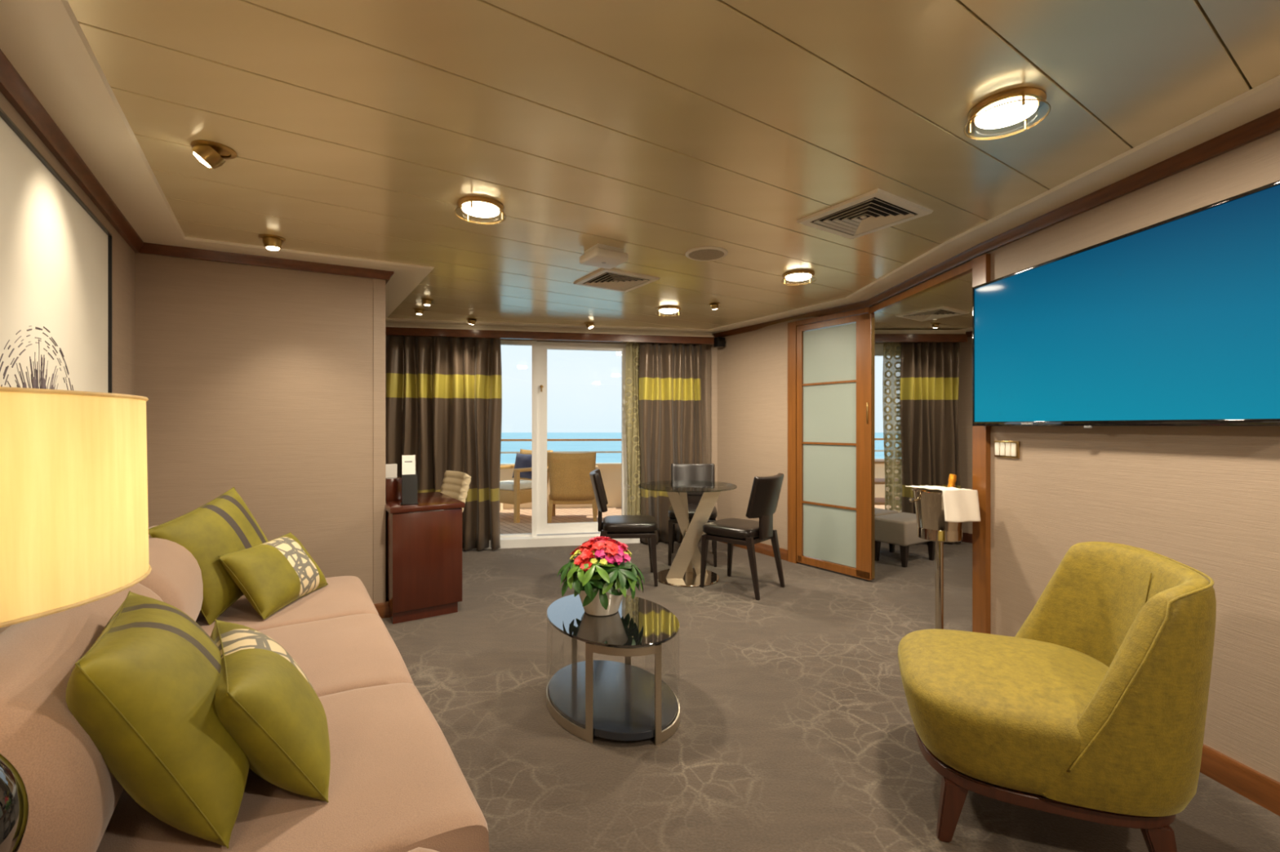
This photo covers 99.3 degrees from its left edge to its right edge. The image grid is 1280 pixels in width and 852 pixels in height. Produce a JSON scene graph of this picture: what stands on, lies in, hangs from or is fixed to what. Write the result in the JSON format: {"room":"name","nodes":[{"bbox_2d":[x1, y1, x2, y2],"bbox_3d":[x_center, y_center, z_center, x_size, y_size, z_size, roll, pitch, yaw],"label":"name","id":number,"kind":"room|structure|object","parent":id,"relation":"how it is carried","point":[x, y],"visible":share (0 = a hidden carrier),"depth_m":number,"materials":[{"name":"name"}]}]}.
{"room":"cruise ship suite","nodes":[
{"label":"cruise ship suite","id":0,"kind":"room"},
{"bbox_2d":[0,91,135,633],"bbox_3d":[-1.354,0.115,0.816,0.080,2.170,5.055,0,0,-33],"label":"wall","id":1,"kind":"structure","parent":0,"point":[123,257],"depth_m":2.57,"materials":[{"name":"beige paint"}]},
{"bbox_2d":[0,107,111,393],"bbox_3d":[-1.832,-0.390,1.642,0.036,0.868,1.668,0,0,-34],"label":"framed picture","id":2,"kind":"object","parent":1,"relation":"attached to","point":[55,254],"visible":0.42,"depth_m":1.74,"materials":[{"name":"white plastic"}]},
{"bbox_2d":[0,48,394,284],"bbox_3d":[-1.252,-0.944,1.837,1.236,0.053,6.652,0,0,-33],"label":"crown molding","id":3,"kind":"structure","parent":1,"relation":"attached to","point":[13,87],"depth_m":2.24,"materials":[{"name":"brown wood"}]},
{"bbox_2d":[0,0,434,319],"bbox_3d":[-1.176,-0.962,1.887,1.439,0.016,6.652,0,0,-33],"label":"crown molding","id":4,"kind":"structure","parent":1,"relation":"attached to","point":[44,41],"depth_m":1.73,"materials":[{"name":"beige paint"}]},
{"bbox_2d":[135,253,373,602],"bbox_3d":[-2.153,0.115,3.184,1.201,2.170,0.080,0,0,-27],"label":"wall","id":5,"kind":"structure","parent":0,"point":[256,381],"depth_m":3.14,"materials":[{"name":"beige paint"}]},
{"bbox_2d":[373,278,385,604],"bbox_3d":[-2.208,0.115,4.288,0.070,2.170,2.124,0,0,-33],"label":"wall","id":6,"kind":"structure","parent":0,"point":[379,285],"depth_m":3.40,"materials":[{"name":"beige paint"}]},
{"bbox_2d":[373,598,389,618],"bbox_3d":[-1.347,1.153,1.960,1.212,0.095,6.963,0,0,-33],"label":"baseboard","id":7,"kind":"structure","parent":6,"relation":"attached to","point":[382,608],"depth_m":3.40,"materials":[{"name":"brown wood"}]},
{"bbox_2d":[500,338,706,534],"bbox_3d":[-1.006,0.115,5.554,3.662,2.170,0.060,0,0,-11],"label":"wall","id":8,"kind":"structure","parent":0,"point":[704,347],"depth_m":5.84,"materials":[{"name":"beige paint"}]},
{"bbox_2d":[385,335,502,550],"bbox_3d":[-1.871,0.160,5.161,1.090,2.040,0.141,0,0,-11],"label":"curtain","id":9,"kind":"object","parent":8,"relation":"hanging from","point":[443,395],"visible":0.66,"depth_m":5.17,"materials":[{"name":"brown fabric"}]},
{"bbox_2d":[500,340,531,537],"bbox_3d":[-1.768,0.128,5.412,1.399,1.975,0.060,0,0,-11],"label":"window","id":10,"kind":"structure","parent":8,"relation":"in","point":[502,342],"depth_m":5.49,"materials":[{"name":"white metal"}]},
{"bbox_2d":[385,324,713,337],"bbox_3d":[-0.926,-0.912,5.381,3.347,0.015,0.310,0,0,-11],"label":"trim","id":11,"kind":"structure","parent":8,"relation":"attached to","point":[386,326],"depth_m":5.23,"materials":[{"name":"beige paint"}]},
{"bbox_2d":[385,327,714,344],"bbox_3d":[-0.908,-0.870,5.256,3.378,0.070,0.038,0,0,-11],"label":"trim","id":12,"kind":"structure","parent":8,"relation":"attached to","point":[404,331],"depth_m":5.24,"materials":[{"name":"brown wood"}]},
{"bbox_2d":[462,532,639,550],"bbox_3d":[-1.257,1.157,5.462,2.523,0.085,0.230,0,0,-11],"label":"trim","id":13,"kind":"structure","parent":8,"relation":"attached to","point":[570,539],"depth_m":5.43,"materials":[{"name":"white"}]},
{"bbox_2d":[531,341,635,536],"bbox_3d":[-0.574,0.128,5.610,1.064,1.975,0.110,0,0,-9],"label":"door","id":14,"kind":"structure","parent":8,"relation":"in","point":[540,526],"depth_m":5.53,"materials":[{"name":"white metal"}]},
{"bbox_2d":[625,342,640,515],"bbox_3d":[-0.053,0.140,5.580,0.197,2.000,0.053,0,0,-14],"label":"sheer curtain","id":15,"kind":"object","parent":8,"relation":"hanging from","point":[633,507],"visible":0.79,"depth_m":5.57,"materials":[{"name":"beige fabric"}]},
{"bbox_2d":[638,342,702,543],"bbox_3d":[0.326,0.160,5.570,0.676,2.040,0.136,0,0,-10],"label":"curtain","id":16,"kind":"object","parent":8,"relation":"hanging from","point":[669,377],"visible":0.72,"depth_m":5.56,"materials":[{"name":"brown fabric"}]},
{"bbox_2d":[66,0,1279,329],"bbox_3d":[0.817,-0.980,2.250,15.972,0.020,7.100,0,0,0],"label":"ceiling","id":17,"kind":"structure","parent":0,"point":[657,131],"depth_m":1.71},
{"bbox_2d":[191,140,236,168],"bbox_3d":[-1.492,-0.948,1.906,0.128,0.088,0.128,0,0,0],"label":"spotlight","id":18,"kind":"object","parent":17,"relation":"attached to","point":[211,154],"visible":1,"depth_m":1.88,"materials":[{"name":"gold metal"}]},
{"bbox_2d":[257,234,285,250],"bbox_3d":[-1.899,-0.939,2.807,0.120,0.062,0.120,0,0,0],"label":"spotlight","id":19,"kind":"object","parent":17,"relation":"attached to","point":[271,242],"visible":1,"depth_m":2.78,"materials":[{"name":"gold metal"}]},
{"bbox_2d":[413,308,425,315],"bbox_3d":[-1.834,-0.946,4.518,0.092,0.048,0.092,0,0,0],"label":"spotlight","id":20,"kind":"object","parent":17,"relation":"attached to","point":[418,311],"visible":1,"depth_m":4.50,"materials":[{"name":"gold metal"}]},
{"bbox_2d":[420,298,433,306],"bbox_3d":[-1.633,-0.946,4.175,0.092,0.048,0.092,0,0,0],"label":"spotlight","id":21,"kind":"object","parent":17,"relation":"attached to","point":[427,302],"visible":1,"depth_m":4.15,"materials":[{"name":"gold metal"}]},
{"bbox_2d":[466,318,478,324],"bbox_3d":[-1.520,-0.947,4.930,0.100,0.060,0.100,0,0,0],"label":"spotlight","id":22,"kind":"object","parent":17,"relation":"attached to","point":[470,321],"visible":1,"depth_m":4.91,"materials":[{"name":"gold metal"}]},
{"bbox_2d":[454,195,506,224],"bbox_3d":[-0.699,-0.946,2.390,0.220,0.049,0.220,0,0,-23],"label":"ceiling lamp","id":23,"kind":"object","parent":17,"relation":"attached to","point":[474,206],"visible":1,"depth_m":2.35,"materials":[{"name":"gold metal"}]},
{"bbox_2d":[462,201,499,217],"bbox_3d":[-0.699,-0.948,2.390,0.158,0.021,0.158,0,0,-23],"label":"diffuser","id":24,"kind":"object","parent":23,"relation":"attached to","point":[474,211],"depth_m":2.36,"materials":[{"name":"white glass"}]},
{"bbox_2d":[385,318,714,335],"bbox_3d":[-0.920,-0.945,5.347,3.347,0.050,0.380,0,0,-11],"label":"trim","id":25,"kind":"structure","parent":17,"relation":"attached to","point":[388,322],"depth_m":5.23,"materials":[{"name":"beige paint"}]},
{"bbox_2d":[583,322,594,328],"bbox_3d":[-0.480,-0.948,5.120,0.104,0.065,0.104,0,0,0],"label":"spotlight","id":26,"kind":"object","parent":17,"relation":"attached to","point":[589,325],"visible":1,"depth_m":5.09,"materials":[{"name":"gold metal"}]},
{"bbox_2d":[579,243,628,269],"bbox_3d":[-0.200,-0.934,3.000,0.205,0.071,0.205,0,0,-33],"label":"smoke detector","id":27,"kind":"object","parent":17,"relation":"attached to","point":[600,255],"visible":1,"depth_m":2.95,"materials":[{"name":"beige plastic"}]},
{"bbox_2d":[573,268,660,292],"bbox_3d":[-0.160,-0.964,3.620,0.420,0.016,0.420,0,0,-34],"label":"ceiling vent","id":28,"kind":"object","parent":17,"relation":"in","point":[611,279],"visible":1,"depth_m":3.60,"materials":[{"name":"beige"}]},
{"bbox_2d":[655,306,680,316],"bbox_3d":[0.238,-0.946,4.487,0.220,0.049,0.220,0,0,-23],"label":"ceiling lamp","id":29,"kind":"object","parent":17,"relation":"attached to","point":[664,309],"visible":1,"depth_m":4.43,"materials":[{"name":"gold metal"}]},
{"bbox_2d":[659,308,678,313],"bbox_3d":[0.238,-0.948,4.487,0.158,0.021,0.158,0,0,-23],"label":"diffuser","id":30,"kind":"object","parent":29,"relation":"attached to","point":[661,310],"depth_m":4.44,"materials":[{"name":"white glass"}]},
{"bbox_2d":[685,246,727,261],"bbox_3d":[0.373,-0.964,3.054,0.236,0.012,0.236,0,0,0],"label":"ceiling speaker","id":31,"kind":"object","parent":17,"relation":"attached to","point":[702,253],"visible":1,"depth_m":3.03,"materials":[{"name":"beige paint"}]},
{"bbox_2d":[688,248,724,260],"bbox_3d":[0.373,-0.963,3.054,0.198,0.002,0.198,0,0,0],"label":"grille","id":32,"kind":"object","parent":31,"relation":"attached to","point":[694,254],"depth_m":3.04,"materials":[{"name":"beige metal"}]},
{"bbox_2d":[708,302,719,310],"bbox_3d":[0.590,-0.948,4.311,0.092,0.053,0.092,0,0,0],"label":"spotlight","id":33,"kind":"object","parent":17,"relation":"attached to","point":[713,306],"visible":1,"depth_m":4.29,"materials":[{"name":"gold metal"}]},
{"bbox_2d":[780,269,816,285],"bbox_3d":[1.011,-0.946,3.472,0.220,0.049,0.220,0,0,-23],"label":"ceiling lamp","id":34,"kind":"object","parent":17,"relation":"attached to","point":[802,274],"visible":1,"depth_m":3.42,"materials":[{"name":"gold metal"}]},
{"bbox_2d":[785,273,811,281],"bbox_3d":[1.011,-0.948,3.472,0.158,0.021,0.158,0,0,-23],"label":"diffuser","id":35,"kind":"object","parent":34,"relation":"attached to","point":[793,277],"depth_m":3.44,"materials":[{"name":"white glass"}]},
{"bbox_2d":[796,188,933,239],"bbox_3d":[1.030,-0.964,2.510,0.420,0.016,0.420,0,0,-34],"label":"ceiling vent","id":36,"kind":"object","parent":17,"relation":"in","point":[876,210],"visible":1,"depth_m":2.48,"materials":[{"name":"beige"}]},
{"bbox_2d":[875,329,965,333],"bbox_3d":[2.300,-0.935,5.560,1.900,0.050,0.260,0,0,0],"label":"cove","id":37,"kind":"object","parent":17,"relation":"attached to","point":[877,331],"visible":0.14,"depth_m":5.43,"materials":[{"name":"beige paint"}]},
{"bbox_2d":[882,342,902,512],"bbox_3d":[2.631,0.160,5.589,0.287,2.040,0.047,0,0,0],"label":"sheer curtain","id":38,"kind":"object","parent":37,"relation":"hanging from","point":[895,487],"visible":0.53,"depth_m":5.58,"materials":[{"name":"beige fabric"}]},
{"bbox_2d":[875,333,967,342],"bbox_3d":[2.300,-0.875,5.420,1.900,0.080,0.040,0,0,0],"label":"trim","id":39,"kind":"structure","parent":37,"relation":"attached to","point":[879,338],"depth_m":5.40,"materials":[{"name":"brown wood"}]},
{"bbox_2d":[899,342,960,543],"bbox_3d":[2.952,0.160,5.507,0.607,2.040,0.111,0,0,0],"label":"curtain","id":40,"kind":"object","parent":37,"relation":"hanging from","point":[930,371],"visible":0.75,"depth_m":5.50,"materials":[{"name":"brown fabric"}]},
{"bbox_2d":[894,306,968,321],"bbox_3d":[2.520,-0.964,4.700,0.420,0.016,0.420,0,0,-34],"label":"ceiling vent","id":41,"kind":"object","parent":17,"relation":"in","point":[943,312],"visible":1,"depth_m":4.68,"materials":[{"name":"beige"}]},
{"bbox_2d":[930,323,941,328],"bbox_3d":[2.800,-0.949,5.150,0.084,0.047,0.084,0,0,0],"label":"spotlight","id":42,"kind":"object","parent":17,"relation":"attached to","point":[934,325],"visible":1,"depth_m":5.13,"materials":[{"name":"gold metal"}]},
{"bbox_2d":[963,86,1050,140],"bbox_3d":[1.111,-0.946,1.653,0.220,0.049,0.220,0,0,-23],"label":"ceiling lamp","id":43,"kind":"object","parent":17,"relation":"attached to","point":[1010,107],"visible":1,"depth_m":1.62,"materials":[{"name":"gold metal"}]},
{"bbox_2d":[974,96,1037,128],"bbox_3d":[1.111,-0.948,1.653,0.158,0.021,0.158,0,0,-23],"label":"diffuser","id":44,"kind":"object","parent":43,"relation":"attached to","point":[1012,111],"depth_m":1.63,"materials":[{"name":"white glass"}]},
{"bbox_2d":[499,505,898,533],"bbox_3d":[1.000,1.230,7.080,14.354,0.060,3.657,0,0,-5],"label":"floor","id":45,"kind":"structure","parent":0,"point":[507,525],"depth_m":7.17,"materials":[{"name":"brown wood"}]},
{"bbox_2d":[499,448,552,523],"bbox_3d":[-1.581,0.759,7.176,0.630,0.881,0.681,0,0,35],"label":"wicker armchair","id":46,"kind":"object","parent":45,"relation":"on","point":[517,491],"visible":0.36,"depth_m":6.86,"materials":[{"name":"brown wicker"}]},
{"bbox_2d":[499,480,531,490],"bbox_3d":[-1.631,0.769,7.105,0.451,0.088,0.470,0,0,35],"label":"seat cushion","id":47,"kind":"object","parent":46,"relation":"on","point":[508,485],"depth_m":6.93,"materials":[{"name":"white fabric"}]},
{"bbox_2d":[511,453,531,479],"bbox_3d":[-1.530,0.534,7.249,0.424,0.333,0.149,0,0,33],"label":"cushion","id":48,"kind":"object","parent":46,"relation":"on","point":[522,460],"visible":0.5,"depth_m":7.20,"materials":[{"name":"blue fabric"}]},
{"bbox_2d":[546,452,598,523],"bbox_3d":[-0.855,0.759,6.982,0.630,0.881,0.681,0,0,-4],"label":"wicker armchair","id":49,"kind":"object","parent":45,"relation":"on","point":[570,481],"visible":0.93,"depth_m":6.71,"materials":[{"name":"brown wicker"}]},
{"bbox_2d":[499,462,897,511],"bbox_3d":[1.006,0.875,8.119,14.084,0.650,0.262,0,0,-6],"label":"bulwark","id":50,"kind":"object","parent":45,"relation":"on","point":[611,473],"visible":0.03,"depth_m":8.01,"materials":[{"name":"beige metal"}]},
{"bbox_2d":[500,438,884,453],"bbox_3d":[1.000,0.370,8.180,14.000,0.359,0.060,0,0,-6],"label":"balcony railing","id":51,"kind":"object","parent":50,"relation":"on","point":[502,440],"visible":0.02,"depth_m":7.96,"materials":[{"name":"brown wood"}]},
{"bbox_2d":[875,458,900,505],"bbox_3d":[3.250,0.823,7.100,0.700,0.755,0.500,0,0,0],"label":"teak table","id":52,"kind":"object","parent":45,"relation":"on","point":[878,500],"visible":0.04,"depth_m":6.96,"materials":[{"name":"brown wood"}]},
{"bbox_2d":[875,478,898,484],"bbox_3d":[3.250,0.720,7.100,0.700,0.030,0.500,0,0,0],"label":"shelf","id":53,"kind":"object","parent":52,"relation":"attached to","point":[877,481],"depth_m":6.96,"materials":[{"name":"brown wood"}]},
{"bbox_2d":[875,497,899,505],"bbox_3d":[3.250,0.980,7.100,0.700,0.030,0.500,0,0,0],"label":"shelf","id":54,"kind":"object","parent":52,"relation":"attached to","point":[878,500],"depth_m":7.03,"materials":[{"name":"brown wood"}]},
{"bbox_2d":[875,458,900,463],"bbox_3d":[3.250,0.460,7.100,0.700,0.030,0.500,0,0,0],"label":"shelf","id":55,"kind":"object","parent":52,"relation":"attached to","point":[877,460],"depth_m":6.85,"materials":[{"name":"brown wood"}]},
{"bbox_2d":[706,319,883,550],"bbox_3d":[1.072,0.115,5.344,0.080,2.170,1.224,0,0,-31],"label":"wall","id":56,"kind":"structure","parent":0,"point":[753,366],"depth_m":5.26,"materials":[{"name":"beige paint"}]},
{"bbox_2d":[713,337,725,347],"bbox_3d":[0.823,-0.855,5.570,0.120,0.100,0.085,0,0,-31],"label":"wall speaker","id":57,"kind":"object","parent":56,"relation":"attached to","point":[719,342],"visible":1,"depth_m":5.53,"materials":[{"name":"black plastic"}]},
{"bbox_2d":[705,533,787,560],"bbox_3d":[1.015,1.153,5.341,0.018,0.095,1.170,0,0,-31],"label":"baseboard","id":58,"kind":"structure","parent":56,"relation":"attached to","point":[760,548],"depth_m":5.06,"materials":[{"name":"brown wood"}]},
{"bbox_2d":[787,306,871,563],"bbox_3d":[1.577,0.142,4.529,0.105,2.115,0.788,0,0,-35],"label":"door frame","id":59,"kind":"structure","parent":56,"relation":"attached to","point":[792,326],"depth_m":4.77,"materials":[{"name":"brown wood"}]},
{"bbox_2d":[796,313,875,580],"bbox_3d":[1.585,0.158,4.464,0.053,2.055,0.714,0,0,-35],"label":"door","id":60,"kind":"structure","parent":56,"relation":"in","point":[836,357],"depth_m":4.44,"materials":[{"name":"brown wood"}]},
{"bbox_2d":[875,343,900,355],"bbox_3d":[2.300,0.130,5.730,1.300,1.980,0.060,0,0,0],"label":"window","id":61,"kind":"structure","parent":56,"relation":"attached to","point":[878,347],"depth_m":5.70,"materials":[{"name":"grey glass"}]},
{"bbox_2d":[381,538,1279,851],"bbox_3d":[1.150,1.225,2.311,8.300,0.050,7.222,0,0,0],"label":"floor","id":62,"kind":"structure","parent":0,"point":[795,732],"depth_m":2.16,"materials":[{"name":"carpet"}]},
{"bbox_2d":[0,525,488,851],"bbox_3d":[-1.286,0.807,1.718,0.970,0.785,2.235,0,0,-33],"label":"sofa","id":63,"kind":"object","parent":62,"relation":"on","point":[397,784],"visible":0.49,"depth_m":1.12,"materials":[{"name":"beige fabric"}]},
{"bbox_2d":[66,591,249,848],"bbox_3d":[-0.963,0.573,1.122,0.266,0.385,0.472,0,0,-35],"label":"cushion","id":64,"kind":"object","parent":63,"relation":"on","point":[144,692],"visible":0.89,"depth_m":0.97,"materials":[{"name":"fabric"}]},
{"bbox_2d":[148,487,268,625],"bbox_3d":[-1.758,0.526,2.293,0.223,0.499,0.550,0,0,-3],"label":"cushion","id":65,"kind":"object","parent":63,"relation":"on","point":[224,525],"visible":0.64,"depth_m":2.18,"materials":[{"name":"fabric"}]},
{"bbox_2d":[210,618,330,803],"bbox_3d":[-0.862,0.632,1.253,0.220,0.277,0.503,0,0,-41],"label":"cushion","id":66,"kind":"object","parent":63,"relation":"on","point":[266,703],"visible":0.84,"depth_m":1.11,"materials":[{"name":"fabric"}]},
{"bbox_2d":[217,532,328,619],"bbox_3d":[-1.594,0.643,2.400,0.213,0.256,0.483,0,0,-3],"label":"cushion","id":67,"kind":"object","parent":63,"relation":"on","point":[274,574],"visible":1,"depth_m":2.28,"materials":[{"name":"fabric"}]},
{"bbox_2d":[195,575,379,637],"bbox_3d":[-1.596,0.867,2.432,0.700,0.195,0.703,0,0,-33],"label":"seat cushion","id":68,"kind":"object","parent":63,"relation":"on","point":[343,596],"depth_m":2.31,"materials":[{"name":"beige fabric"}]},
{"bbox_2d":[96,683,488,851],"bbox_3d":[-0.801,0.869,1.230,0.700,0.193,0.735,0,0,-33],"label":"seat cushion","id":69,"kind":"object","parent":63,"relation":"on","point":[397,784],"depth_m":1.12,"materials":[{"name":"beige fabric"}]},
{"bbox_2d":[258,613,413,697],"bbox_3d":[-1.203,0.867,1.837,0.700,0.193,0.718,0,0,-33],"label":"seat cushion","id":70,"kind":"object","parent":63,"relation":"on","point":[342,652],"depth_m":1.88,"materials":[{"name":"beige fabric"}]},
{"bbox_2d":[385,476,465,624],"bbox_3d":[-1.767,0.774,4.070,0.445,0.852,1.650,0,0,-33],"label":"cabinet","id":71,"kind":"object","parent":62,"relation":"on","point":[424,540],"visible":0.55,"depth_m":3.39,"materials":[{"name":"brown wood"}]},
{"bbox_2d":[385,463,397,477],"bbox_3d":[-1.677,0.302,3.667,0.070,0.090,0.033,0,0,-34],"label":"folded card","id":72,"kind":"object","parent":71,"relation":"on","point":[391,470],"visible":0.93,"depth_m":3.66,"materials":[{"name":"white paper"}]},
{"bbox_2d":[400,455,418,505],"bbox_3d":[-1.455,0.339,3.435,0.100,0.306,0.098,0,0,-25],"label":"holder","id":73,"kind":"object","parent":71,"relation":"on","point":[409,474],"visible":1,"depth_m":3.42,"materials":[{"name":"black plastic"}]},
{"bbox_2d":[440,471,471,512],"bbox_3d":[-1.743,0.795,4.496,0.583,0.810,0.474,0,0,-42],"label":"desk chair","id":74,"kind":"object","parent":62,"relation":"on","point":[455,485],"visible":0.41,"depth_m":4.60,"materials":[{"name":"beige leather"}]},
{"bbox_2d":[546,594,679,745],"bbox_3d":[-0.125,1.008,2.345,0.512,0.385,0.708,0,0,-33],"label":"coffee table","id":75,"kind":"object","parent":62,"relation":"on","point":[614,700],"visible":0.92,"depth_m":2.21,"materials":[{"name":"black glass"}]},
{"bbox_2d":[556,536,644,616],"bbox_3d":[-0.170,0.652,2.396,0.369,0.326,0.368,0,0,38],"label":"potted plant","id":76,"kind":"object","parent":75,"relation":"on","point":[604,573],"visible":1,"depth_m":2.30,"materials":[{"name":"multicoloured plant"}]},
{"bbox_2d":[548,660,677,741],"bbox_3d":[-0.125,1.160,2.345,0.497,0.030,0.686,0,0,-33],"label":"shelf","id":77,"kind":"object","parent":75,"relation":"attached to","point":[624,694],"depth_m":2.25,"materials":[{"name":"black glass"}]},
{"bbox_2d":[589,469,657,586],"bbox_3d":[-0.132,0.775,4.258,0.523,0.850,0.429,0,0,-3],"label":"dining chair","id":78,"kind":"object","parent":62,"relation":"on","point":[615,526],"visible":0.98,"depth_m":4.07,"materials":[{"name":"brown leather"}]},
{"bbox_2d":[637,481,737,587],"bbox_3d":[0.372,0.834,4.300,0.780,0.732,0.780,0,0,0],"label":"dining table","id":79,"kind":"object","parent":62,"relation":"on","point":[682,573],"visible":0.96,"depth_m":4.26,"materials":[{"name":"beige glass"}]},
{"bbox_2d":[667,463,717,567],"bbox_3d":[0.474,0.775,4.902,0.429,0.850,0.523,0,0,6],"label":"dining chair","id":80,"kind":"object","parent":62,"relation":"on","point":[704,473],"visible":0.56,"depth_m":5.07,"materials":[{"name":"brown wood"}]},
{"bbox_2d":[699,473,785,600],"bbox_3d":[0.772,0.775,4.043,0.523,0.850,0.429,0,0,40],"label":"dining chair","id":81,"kind":"object","parent":62,"relation":"on","point":[766,491],"visible":1,"depth_m":3.90,"materials":[{"name":"black leather"}]},
{"bbox_2d":[875,507,897,552],"bbox_3d":[2.103,0.943,5.224,0.525,0.515,0.500,0,0,-33],"label":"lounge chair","id":82,"kind":"object","parent":62,"relation":"on","point":[878,512],"visible":0.06,"depth_m":5.14,"materials":[{"name":"grey fabric"}]},
{"bbox_2d":[875,512,934,567],"bbox_3d":[2.360,1.005,4.860,0.520,0.390,0.340,0,0,-33],"label":"ottoman","id":83,"kind":"object","parent":62,"relation":"on","point":[900,529],"visible":0.59,"depth_m":4.69,"materials":[{"name":"grey fabric"}]},
{"bbox_2d":[916,525,962,629],"bbox_3d":[1.640,0.876,2.980,0.274,0.647,0.274,0,0,0],"label":"stand","id":84,"kind":"object","parent":62,"relation":"on","point":[939,537],"visible":0.54,"depth_m":2.96,"materials":[{"name":"silver metal"}]},
{"bbox_2d":[908,488,963,531],"bbox_3d":[1.640,0.478,2.980,0.269,0.256,0.269,0,0,40],"label":"bucket","id":85,"kind":"object","parent":84,"relation":"on","point":[929,504],"visible":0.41,"depth_m":2.90,"materials":[{"name":"silver metal"}]},
{"bbox_2d":[905,485,980,522],"bbox_3d":[1.639,0.414,2.954,0.185,0.164,0.325,0,0,-16],"label":"towel","id":86,"kind":"object","parent":85,"relation":"on","point":[960,505],"visible":1,"depth_m":2.83,"materials":[{"name":"white fabric"}]},
{"bbox_2d":[946,474,956,487],"bbox_3d":[1.697,0.421,3.010,0.104,0.310,0.084,0,0,0],"label":"champagne bottle","id":87,"kind":"object","parent":85,"relation":"in","point":[952,480],"visible":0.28,"depth_m":3.00,"materials":[{"name":"orange glass"}]},
{"bbox_2d":[897,541,1216,851],"bbox_3d":[1.225,0.796,1.711,0.743,0.807,0.694,0,0,22],"label":"armchair","id":88,"kind":"object","parent":62,"relation":"on","point":[1095,710],"visible":1,"depth_m":1.47,"materials":[{"name":"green fabric"}]},
{"bbox_3d":[-0.775,0.910,0.549,0.240,0.580,0.240,0,0,-34],"label":"end table","id":89,"kind":"object","parent":62,"relation":"on","visible":0},
{"bbox_2d":[0,386,151,851],"bbox_3d":[-0.795,0.291,0.579,0.409,0.657,0.409,0,0,9],"label":"table lamp","id":90,"kind":"object","parent":89,"relation":"on","point":[74,518],"visible":1,"depth_m":0.57,"materials":[{"name":"beige fabric"}]},
{"bbox_2d":[793,253,987,321],"bbox_3d":[1.648,-0.935,3.840,0.821,0.070,1.899,0,0,-36],"label":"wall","id":91,"kind":"structure","parent":0,"point":[809,317],"depth_m":4.64,"materials":[{"name":"brown wood"}]},
{"bbox_2d":[709,75,1279,333],"bbox_3d":[1.730,-0.962,2.449,0.896,0.016,7.082,0,0,-13],"label":"crown molding","id":92,"kind":"structure","parent":91,"relation":"attached to","point":[1264,99],"depth_m":2.15,"materials":[{"name":"beige paint"}]},
{"bbox_2d":[712,108,1279,337],"bbox_3d":[1.817,-0.944,2.468,0.701,0.053,7.078,0,0,-13],"label":"crown molding","id":93,"kind":"structure","parent":91,"relation":"attached to","point":[1268,124],"depth_m":2.28,"materials":[{"name":"brown wood"}]},
{"bbox_2d":[958,337,972,533],"bbox_3d":[4.173,0.115,4.492,0.080,2.170,2.946,0,0,-33],"label":"wall","id":94,"kind":"structure","parent":0,"point":[965,385],"depth_m":5.63,"materials":[{"name":"beige paint"}]},
{"bbox_2d":[960,327,972,332],"bbox_3d":[4.046,-0.962,4.408,0.245,0.016,2.946,0,0,-33],"label":"trim","id":95,"kind":"structure","parent":94,"relation":"attached to","point":[966,330],"depth_m":5.42,"materials":[{"name":"beige paint"}]},
{"bbox_2d":[961,532,972,543],"bbox_3d":[4.133,1.153,4.465,0.018,0.095,2.946,0,0,-33],"label":"baseboard","id":96,"kind":"structure","parent":94,"relation":"attached to","point":[966,537],"depth_m":5.61,"materials":[{"name":"brown wood"}]},
{"bbox_2d":[965,331,972,337],"bbox_3d":[4.122,-0.944,4.458,0.042,0.053,2.946,0,0,-33],"label":"crown molding","id":97,"kind":"structure","parent":94,"relation":"attached to","point":[969,333],"depth_m":5.58,"materials":[{"name":"brown wood"}]},
{"bbox_2d":[987,130,1279,782],"bbox_3d":[2.125,0.115,0.921,0.100,2.170,3.958,0,0,-7],"label":"wall","id":98,"kind":"structure","parent":0,"point":[1206,500],"depth_m":1.98,"materials":[{"name":"beige paint"}]},
{"bbox_2d":[868,253,991,634],"bbox_3d":[1.807,0.147,3.524,0.129,2.105,1.333,0,0,-6],"label":"trim","id":99,"kind":"structure","parent":98,"relation":"attached to","point":[980,266],"depth_m":2.90,"materials":[{"name":"brown wood"}]},
{"bbox_2d":[994,440,1019,458],"bbox_3d":[1.847,0.117,2.745,0.016,0.085,0.155,0,0,-7],"label":"light switch panel","id":100,"kind":"object","parent":98,"relation":"attached to","point":[1006,449],"visible":1,"depth_m":2.73,"materials":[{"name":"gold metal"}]},
{"bbox_2d":[972,180,1279,428],"bbox_3d":[1.865,-0.360,2.224,0.086,0.739,1.300,0,0,-7],"label":"television","id":101,"kind":"object","parent":98,"relation":"attached to","point":[1175,321],"visible":1,"depth_m":1.99,"materials":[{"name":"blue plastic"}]},
{"bbox_2d":[1200,744,1279,816],"bbox_3d":[2.068,1.153,0.899,0.018,0.095,3.928,0,0,-7],"label":"baseboard","id":102,"kind":"structure","parent":98,"relation":"attached to","point":[1249,783],"depth_m":1.77,"materials":[{"name":"brown wood"}]},
{"label":"outside","id":103,"kind":"structure","parent":0,"visible":0},
{"bbox_2d":[500,432,898,463],"bbox_3d":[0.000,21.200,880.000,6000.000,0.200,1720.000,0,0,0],"label":"sea","id":104,"kind":"structure","parent":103,"point":[554,446],"depth_m":624.97,"materials":[{"name":"liquid"}]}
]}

